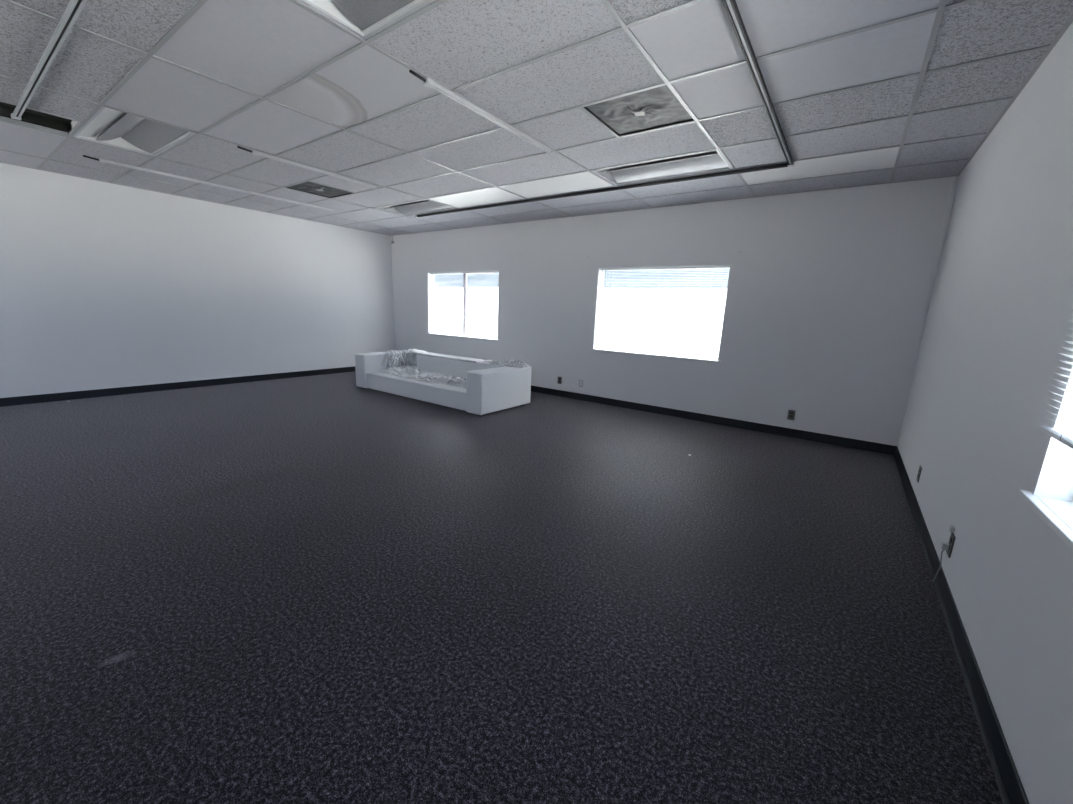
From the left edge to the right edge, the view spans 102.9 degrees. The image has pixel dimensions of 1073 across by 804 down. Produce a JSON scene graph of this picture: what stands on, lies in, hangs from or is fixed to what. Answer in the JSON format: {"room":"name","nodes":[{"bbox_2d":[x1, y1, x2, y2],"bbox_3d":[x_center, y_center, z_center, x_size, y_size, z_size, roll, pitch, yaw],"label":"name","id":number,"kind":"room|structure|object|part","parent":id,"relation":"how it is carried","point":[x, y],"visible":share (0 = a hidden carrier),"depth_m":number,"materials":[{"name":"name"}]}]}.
{"room":"empty office room","nodes":[
{"label":"empty office room","id":0,"kind":"room"},
{"bbox_2d":[0,116,394,397],"bbox_3d":[-5.727,-1.711,5.466,0.160,3.300,9.320,11,15,35],"label":"wall","id":1,"kind":"structure","parent":0,"point":[104,285],"depth_m":6.04,"materials":[{"name":"white paint"}]},
{"bbox_2d":[0,366,354,406],"bbox_3d":[-5.724,-0.134,5.748,0.016,0.100,8.983,11,15,35],"label":"baseboard","id":2,"kind":"structure","parent":1,"relation":"attached to","point":[31,399],"depth_m":6.11,"materials":[{"name":"black plastic"}]},
{"bbox_2d":[0,371,1002,803],"bbox_3d":[-2.285,0.647,3.375,8.833,0.150,9.320,11,15,35],"label":"floor","id":3,"kind":"structure","parent":0,"point":[326,588],"depth_m":1.95,"materials":[{"name":"grey carpet"}]},
{"bbox_2d":[355,351,531,415],"bbox_3d":[-1.488,-0.361,6.489,2.732,0.562,1.054,11,15,35],"label":"sofa","id":4,"kind":"object","parent":3,"relation":"on","point":[490,388],"visible":0.78,"depth_m":6.01,"materials":[{"name":"grey fabric"}]},
{"bbox_3d":[-2.486,-0.569,7.187,0.262,0.530,1.050,11,15,34],"label":"armrest","id":5,"kind":"part","parent":4,"relation":"part of","materials":[{"name":"grey fabric"}]},
{"bbox_3d":[-1.546,-0.228,6.443,2.212,0.246,0.815,11,15,34],"label":"seat","id":6,"kind":"part","parent":4,"relation":"part of","materials":[{"name":"grey fabric"}]},
{"bbox_2d":[376,349,481,387],"bbox_3d":[-1.496,-0.547,6.528,2.310,0.338,0.959,11,15,35],"label":"plastic wrap","id":7,"kind":"object","parent":4,"relation":"on","point":[424,375],"visible":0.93,"depth_m":6.65,"materials":[{"name":"clear plastic"}]},
{"bbox_3d":[-1.241,-0.462,6.814,2.216,0.478,0.213,11,15,34],"label":"backrest","id":8,"kind":"part","parent":4,"relation":"part of","materials":[{"name":"grey fabric"}]},
{"bbox_3d":[-0.487,-0.185,5.788,0.262,0.530,1.050,11,15,34],"label":"armrest","id":9,"kind":"part","parent":4,"relation":"part of","materials":[{"name":"grey fabric"}]},
{"bbox_2d":[481,359,531,367],"bbox_3d":[-0.472,-0.596,6.177,0.854,0.100,0.307,11,15,35],"label":"plastic wrap","id":10,"kind":"object","parent":4,"relation":"on","point":[505,361],"visible":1,"depth_m":6.06,"materials":[{"name":"clear plastic"}]},
{"bbox_2d":[0,0,1072,235],"bbox_3d":[-2.172,-2.176,2.763,8.513,0.200,9.000,11,15,35],"label":"ceiling","id":11,"kind":"structure","parent":0,"point":[862,92],"depth_m":2.77,"materials":[{"name":"tile"}]},
{"bbox_2d":[11,0,86,120],"bbox_3d":[-2.756,-2.013,2.438,3.545,0.028,0.050,11,15,35],"label":"track","id":12,"kind":"object","parent":11,"relation":"attached to","point":[74,8],"visible":1,"depth_m":2.46,"materials":[{"name":"grey metal"}]},
{"bbox_2d":[71,107,196,155],"bbox_3d":[-3.555,-2.411,3.758,1.196,0.115,0.587,11,15,35],"label":"ceiling light","id":13,"kind":"object","parent":11,"relation":"attached to","point":[111,127],"visible":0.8,"depth_m":3.83,"materials":[{"name":"white paint"}]},
{"bbox_3d":[-3.586,-2.400,3.716,1.120,0.083,0.173,11,15,34],"label":"lamp shade","id":14,"kind":"part","parent":13,"relation":"part of","materials":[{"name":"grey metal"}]},
{"bbox_3d":[-3.470,-2.429,3.875,1.120,0.083,0.217,11,15,34],"label":"lamp shade","id":15,"kind":"part","parent":13,"relation":"part of","materials":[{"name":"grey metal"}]},
{"bbox_2d":[83,155,332,210],"bbox_3d":[-3.864,-2.708,5.427,0.050,0.033,2.641,11,15,35],"label":"track","id":16,"kind":"object","parent":11,"relation":"attached to","point":[99,159],"visible":1,"depth_m":5.14,"materials":[{"name":"grey metal"}]},
{"bbox_2d":[237,146,376,187],"bbox_3d":[-2.325,-2.446,4.506,0.050,0.033,1.441,11,15,35],"label":"track","id":17,"kind":"object","parent":11,"relation":"attached to","point":[253,152],"visible":1,"depth_m":4.41,"materials":[{"name":"grey metal"}]},
{"bbox_2d":[286,181,351,197],"bbox_3d":[-2.732,-2.687,5.397,0.586,0.036,0.586,11,15,35],"label":"ceiling vent","id":18,"kind":"object","parent":11,"relation":"in","point":[309,187],"visible":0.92,"depth_m":5.42,"materials":[{"name":"black metal"}]},
{"bbox_2d":[298,0,434,38],"bbox_3d":[-0.595,-1.843,1.687,1.196,0.115,0.587,11,15,35],"label":"ceiling light","id":19,"kind":"object","parent":11,"relation":"attached to","point":[364,18],"visible":1,"depth_m":2.09,"materials":[{"name":"white paint"}]},
{"bbox_3d":[-0.510,-1.861,1.804,1.120,0.083,0.217,11,15,34],"label":"lamp shade","id":20,"kind":"part","parent":19,"relation":"part of","materials":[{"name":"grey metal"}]},
{"bbox_2d":[374,199,455,215],"bbox_3d":[-1.769,-2.866,6.186,1.196,0.115,0.587,11,15,35],"label":"ceiling light","id":21,"kind":"object","parent":11,"relation":"attached to","point":[421,206],"visible":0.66,"depth_m":6.35,"materials":[{"name":"white paint"}]},
{"bbox_3d":[-1.800,-2.854,6.144,1.120,0.083,0.173,11,15,34],"label":"lamp shade","id":22,"kind":"part","parent":21,"relation":"part of","materials":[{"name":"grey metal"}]},
{"bbox_3d":[-1.683,-2.884,6.303,1.120,0.083,0.217,11,15,34],"label":"lamp shade","id":23,"kind":"part","parent":21,"relation":"part of","materials":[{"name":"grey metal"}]},
{"bbox_2d":[409,70,550,152],"bbox_3d":[-0.319,-2.065,3.121,0.050,0.033,1.471,11,15,35],"label":"track","id":24,"kind":"object","parent":11,"relation":"attached to","point":[427,82],"visible":1,"depth_m":2.98,"materials":[{"name":"grey metal"}]},
{"bbox_2d":[414,0,794,217],"bbox_3d":[-1.294,-2.121,3.210,5.145,0.028,5.125,11,15,35],"label":"track","id":25,"kind":"object","parent":11,"relation":"attached to","point":[731,7],"visible":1,"depth_m":3.26,"materials":[{"name":"black metal"}]},
{"bbox_3d":[0.194,-2.501,5.230,5.095,0.026,0.036,11,15,34],"label":"rail","id":26,"kind":"part","parent":25,"relation":"part of","materials":[{"name":"black metal"}]},
{"bbox_3d":[0.761,-1.724,1.756,0.036,0.026,5.100,11,15,34],"label":"rail","id":27,"kind":"part","parent":25,"relation":"part of","materials":[{"name":"black metal"}]},
{"bbox_2d":[584,85,692,135],"bbox_3d":[0.722,-2.024,2.980,0.586,0.036,0.586,11,15,35],"label":"ceiling vent","id":28,"kind":"object","parent":11,"relation":"in","point":[658,107],"visible":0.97,"depth_m":2.97,"materials":[{"name":"black metal"}]},
{"bbox_3d":[0.721,-2.014,2.983,0.070,0.010,0.060,6,13,18],"label":"plate","id":29,"kind":"part","parent":28,"relation":"part of","materials":[{"name":"grey metal"}]},
{"bbox_2d":[592,150,731,184],"bbox_3d":[1.191,-2.298,4.114,1.196,0.115,0.587,11,15,35],"label":"ceiling light","id":30,"kind":"object","parent":11,"relation":"attached to","point":[708,161],"visible":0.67,"depth_m":4.20,"materials":[{"name":"white paint"}]},
{"bbox_3d":[1.160,-2.286,4.073,1.120,0.083,0.173,11,15,34],"label":"lamp shade","id":31,"kind":"part","parent":30,"relation":"part of","materials":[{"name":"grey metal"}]},
{"bbox_3d":[1.276,-2.316,4.231,1.120,0.083,0.217,11,15,34],"label":"lamp shade","id":32,"kind":"part","parent":30,"relation":"part of","materials":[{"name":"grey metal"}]},
{"bbox_2d":[391,176,958,445],"bbox_3d":[0.467,-1.721,6.657,8.513,3.300,0.160,11,15,35],"label":"wall","id":33,"kind":"structure","parent":0,"point":[827,290],"depth_m":5.13,"materials":[{"name":"white paint"}]},
{"bbox_2d":[426,270,498,340],"bbox_3d":[-1.365,-1.809,7.955,1.900,1.200,0.163,11,15,35],"label":"window","id":34,"kind":"structure","parent":33,"relation":"in","point":[431,327],"depth_m":8.08,"materials":[{"name":"silver metal"}]},
{"bbox_3d":[-1.401,-1.231,8.062,1.900,0.022,0.118,11,15,34],"label":"sill","id":35,"kind":"part","parent":34,"relation":"part of","materials":[{"name":"white paint"}]},
{"bbox_2d":[429,271,498,337],"bbox_3d":[-1.374,-1.821,7.939,1.806,1.139,0.041,11,15,35],"label":"window blind","id":36,"kind":"object","parent":34,"relation":"attached to","point":[432,276],"visible":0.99,"depth_m":7.92,"materials":[{"name":"white plastic"}]},
{"bbox_3d":[-1.392,-1.273,8.064,1.806,0.014,0.024,11,15,34],"label":"rail","id":37,"kind":"part","parent":36,"relation":"part of","materials":[{"name":"white plastic"}]},
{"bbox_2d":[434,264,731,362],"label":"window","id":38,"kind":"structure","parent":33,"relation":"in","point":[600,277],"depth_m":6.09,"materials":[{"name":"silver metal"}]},
{"bbox_3d":[1.598,-0.655,5.963,1.872,0.022,0.118,11,15,34],"label":"sill","id":39,"kind":"part","parent":38,"relation":"part of","materials":[{"name":"white paint"}]},
{"bbox_2d":[595,266,729,358],"bbox_3d":[1.625,-1.246,5.840,1.778,1.139,0.041,11,15,35],"label":"window blind","id":40,"kind":"object","parent":38,"relation":"attached to","point":[691,267],"visible":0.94,"depth_m":5.80,"materials":[{"name":"white plastic"}]},
{"bbox_3d":[1.608,-0.697,5.965,1.778,0.014,0.024,11,15,34],"label":"rail","id":41,"kind":"part","parent":40,"relation":"part of","materials":[{"name":"white plastic"}]},
{"bbox_2d":[531,385,896,454],"bbox_3d":[0.352,-0.145,6.926,8.513,0.100,0.016,11,15,35],"label":"baseboard","id":42,"kind":"structure","parent":33,"relation":"attached to","point":[800,434],"depth_m":5.42,"materials":[{"name":"black plastic"}]},
{"bbox_2d":[787,410,794,419],"bbox_3d":[3.000,0.154,5.038,0.072,0.116,0.010,11,15,35],"label":"wall outlet","id":43,"kind":"object","parent":33,"relation":"attached to","point":[791,413],"visible":1,"depth_m":5.04,"materials":[{"name":"grey plastic"}]},
{"bbox_2d":[897,22,1072,803],"bbox_3d":[1.339,-0.376,0.617,0.160,3.300,9.160,11,15,35],"label":"wall","id":44,"kind":"structure","parent":0,"point":[1001,302],"depth_m":1.85,"materials":[{"name":"white paint"}]},
{"bbox_2d":[916,465,921,482],"bbox_3d":[2.883,0.542,3.224,0.010,0.116,0.072,11,15,35],"label":"wall outlet","id":45,"kind":"object","parent":44,"relation":"attached to","point":[920,467],"visible":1,"depth_m":3.21,"materials":[{"name":"grey plastic"}]},
{"bbox_2d":[933,542,948,581],"bbox_3d":[2.127,0.851,2.258,0.025,0.252,0.075,11,15,35],"label":"power cord","id":46,"kind":"object","parent":44,"relation":"attached to","point":[945,546],"visible":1,"depth_m":2.22,"materials":[{"name":"grey plastic"}]},
{"bbox_2d":[946,532,955,557],"bbox_3d":[2.129,0.734,2.200,0.010,0.116,0.072,11,15,35],"label":"wall outlet","id":47,"kind":"object","parent":44,"relation":"attached to","point":[952,536],"visible":1,"depth_m":2.18,"materials":[{"name":"grey plastic"}]},
{"bbox_2d":[948,525,954,532],"bbox_3d":[2.147,0.655,2.212,0.020,0.028,0.040,11,15,35],"label":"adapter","id":48,"kind":"object","parent":44,"relation":"attached to","point":[951,528],"visible":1,"depth_m":2.20,"materials":[{"name":"white plastic"}]},
{"bbox_2d":[893,447,1028,803],"bbox_3d":[1.153,1.186,0.935,0.016,0.100,8.983,11,15,35],"label":"baseboard","id":49,"kind":"structure","parent":44,"relation":"attached to","point":[1010,786],"depth_m":1.64,"materials":[{"name":"black plastic"}]},
{"bbox_2d":[1018,361,1072,550],"bbox_3d":[1.228,-0.106,0.579,0.163,1.200,1.890,11,15,35],"label":"window","id":50,"kind":"structure","parent":44,"relation":"in","point":[1051,498],"depth_m":1.40,"materials":[{"name":"white glass"}]},
{"bbox_3d":[1.187,0.466,0.717,0.118,0.022,1.890,11,15,34],"label":"sill","id":51,"kind":"part","parent":50,"relation":"part of","materials":[{"name":"white paint"}]},
{"bbox_2d":[1035,308,1072,448],"bbox_3d":[1.171,-0.257,0.593,0.027,0.995,1.890,11,15,35],"label":"window blind","id":52,"kind":"object","parent":50,"relation":"attached to","point":[1064,439],"visible":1,"depth_m":1.35,"materials":[{"name":"white plastic"}]},
{"bbox_3d":[1.152,0.222,0.697,0.024,0.014,1.890,11,15,34],"label":"rail","id":53,"kind":"part","parent":52,"relation":"part of","materials":[{"name":"white paint"}]}
]}

